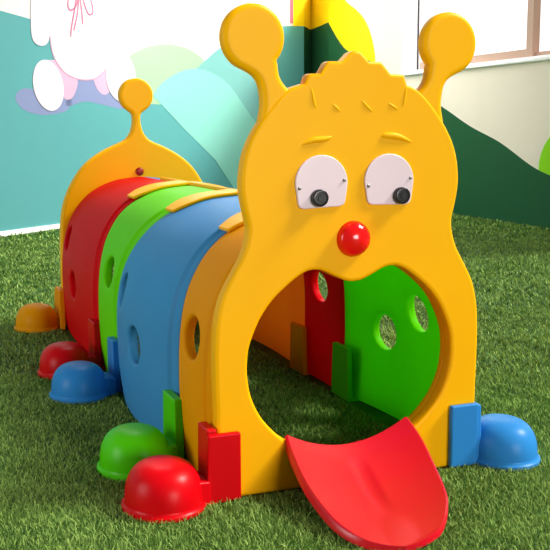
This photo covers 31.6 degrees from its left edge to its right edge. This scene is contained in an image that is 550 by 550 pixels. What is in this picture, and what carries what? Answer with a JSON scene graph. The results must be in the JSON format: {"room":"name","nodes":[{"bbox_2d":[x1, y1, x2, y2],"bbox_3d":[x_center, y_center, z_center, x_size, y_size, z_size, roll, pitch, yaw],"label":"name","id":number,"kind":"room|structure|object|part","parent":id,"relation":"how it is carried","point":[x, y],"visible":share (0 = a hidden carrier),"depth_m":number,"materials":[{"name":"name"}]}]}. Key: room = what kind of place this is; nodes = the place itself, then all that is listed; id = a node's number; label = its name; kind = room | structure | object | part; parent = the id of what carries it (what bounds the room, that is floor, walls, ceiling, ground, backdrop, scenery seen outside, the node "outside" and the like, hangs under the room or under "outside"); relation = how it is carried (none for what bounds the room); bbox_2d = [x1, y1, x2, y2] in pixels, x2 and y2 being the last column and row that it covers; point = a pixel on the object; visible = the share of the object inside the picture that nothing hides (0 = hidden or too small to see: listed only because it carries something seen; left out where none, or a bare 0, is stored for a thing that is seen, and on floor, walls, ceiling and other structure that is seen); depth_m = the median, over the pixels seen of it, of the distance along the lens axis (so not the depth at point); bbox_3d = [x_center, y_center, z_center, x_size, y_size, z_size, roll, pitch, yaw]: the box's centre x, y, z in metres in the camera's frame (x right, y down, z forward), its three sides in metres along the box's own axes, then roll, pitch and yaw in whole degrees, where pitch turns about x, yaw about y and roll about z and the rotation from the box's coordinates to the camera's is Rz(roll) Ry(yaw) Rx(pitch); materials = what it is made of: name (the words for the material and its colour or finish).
{"room":"indoor playroom","nodes":[
{"label":"indoor playroom","id":0,"kind":"room"},
{"bbox_2d":[0,0,292,230],"bbox_3d":[-2.348,-1.825,8.700,0.200,2.900,11.632,4,10,27],"label":"wall","id":1,"kind":"structure","parent":0,"point":[135,25],"depth_m":10.55,"materials":[{"name":"white paint"}]},
{"bbox_2d":[0,224,59,235],"bbox_3d":[-2.248,-0.406,8.861,0.015,0.045,11.632,4,10,27],"label":"baseboard","id":2,"kind":"structure","parent":1,"relation":"attached to","point":[47,227],"depth_m":8.87,"materials":[{"name":"white paint"}]},
{"bbox_2d":[0,0,303,230],"bbox_3d":[-2.255,-1.837,8.649,0.009,2.846,11.632,4,10,27],"label":"wall mural","id":3,"kind":"object","parent":1,"relation":"attached to","point":[60,81],"visible":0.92,"depth_m":9.51,"materials":[{"name":"teal paint"}]},
{"bbox_3d":[-2.114,-2.668,8.809,0.006,1.165,0.339,4,10,27],"label":"arm","id":4,"kind":"part","parent":3,"relation":"part of","materials":[{"name":"white paint"}]},
{"bbox_3d":[-2.023,-1.827,9.110,0.003,0.360,0.550,4,10,27],"label":"leg","id":5,"kind":"part","parent":3,"relation":"part of","materials":[{"name":"pink paint"}]},
{"bbox_3d":[-1.671,-2.013,9.773,0.003,0.400,0.492,4,10,27],"label":"leg","id":6,"kind":"part","parent":3,"relation":"part of","materials":[{"name":"pink paint"}]},
{"bbox_2d":[0,214,549,549],"bbox_3d":[-1.147,-0.141,7.378,13.000,0.050,18.000,-3,9,-21],"label":"floor","id":7,"kind":"structure","parent":0,"point":[383,417],"depth_m":3.02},
{"bbox_2d":[0,213,549,549],"bbox_3d":[0.027,-0.186,7.384,5.960,0.031,11.342,-3,9,-21],"label":"artificial turf","id":8,"kind":"object","parent":7,"relation":"on","point":[457,241],"visible":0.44,"depth_m":3.05,"materials":[{"name":"green plastic"}]},
{"bbox_2d":[14,3,539,549],"bbox_3d":[-0.175,-0.161,3.428,1.238,1.292,2.939,-3,9,-21],"label":"tunnel","id":9,"kind":"object","parent":8,"relation":"on","point":[348,172],"visible":1,"depth_m":2.56,"materials":[{"name":"yellow plastic"}]},
{"bbox_3d":[-0.680,-0.054,4.229,0.398,0.705,0.848,-3,9,-21],"label":"panel","id":10,"kind":"part","parent":9,"relation":"part of","materials":[{"name":"red plastic"}]},
{"bbox_3d":[-0.661,-0.355,4.687,0.754,1.164,0.065,-3,9,-21],"label":"panel","id":11,"kind":"part","parent":9,"relation":"part of","materials":[{"name":"yellow plastic"}]},
{"bbox_3d":[-0.430,0.036,3.612,0.385,0.704,0.643,-3,9,-21],"label":"panel","id":12,"kind":"part","parent":9,"relation":"part of","materials":[{"name":"green plastic"}]},
{"bbox_3d":[-0.265,0.108,3.139,0.424,0.708,0.770,-3,9,-21],"label":"panel","id":13,"kind":"part","parent":9,"relation":"part of","materials":[{"name":"blue plastic"}]},
{"bbox_3d":[-0.049,0.179,2.644,0.385,0.704,0.311,-3,9,-21],"label":"panel","id":14,"kind":"part","parent":9,"relation":"part of","materials":[{"name":"yellow plastic"}]},
{"bbox_3d":[-0.157,-0.021,3.999,0.409,0.706,0.816,-3,9,-21],"label":"panel","id":15,"kind":"part","parent":9,"relation":"part of","materials":[{"name":"yellow plastic"}]},
{"bbox_3d":[0.047,0.059,3.449,0.385,0.704,0.431,-3,9,-21],"label":"panel","id":16,"kind":"part","parent":9,"relation":"part of","materials":[{"name":"red plastic"}]},
{"bbox_3d":[0.196,-0.009,2.515,0.752,1.114,0.044,-3,9,-21],"label":"panel","id":17,"kind":"part","parent":9,"relation":"part of","materials":[{"name":"yellow plastic"}]},
{"bbox_3d":[0.250,0.129,2.987,0.424,0.708,0.739,-3,9,-21],"label":"panel","id":18,"kind":"part","parent":9,"relation":"part of","materials":[{"name":"green plastic"}]},
{"bbox_2d":[345,0,549,227],"bbox_3d":[2.099,-2.089,10.376,0.220,2.900,6.900,-3,9,-21],"label":"wall","id":19,"kind":"structure","parent":0,"point":[509,104],"depth_m":9.86,"materials":[{"name":"beige paint"}]},
{"bbox_2d":[304,0,549,227],"bbox_3d":[1.783,-2.139,10.742,0.343,2.888,7.779,-3,9,-21],"label":"wall mural","id":20,"kind":"object","parent":19,"relation":"attached to","point":[494,182],"visible":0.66,"depth_m":10.26,"materials":[{"name":"green paint"}]},
{"bbox_2d":[400,0,549,75],"bbox_3d":[2.379,-2.658,9.474,0.240,1.190,4.450,-3,9,-21],"label":"window","id":21,"kind":"structure","parent":19,"relation":"in","point":[416,13],"depth_m":10.22,"materials":[{"name":"glass"},{"name":"wood"}]},
{"bbox_3d":[2.316,-2.079,9.535,0.100,0.026,4.450,-3,9,-21],"label":"sill","id":22,"kind":"part","parent":21,"relation":"part of","materials":[{"name":"white paint"}]}
]}

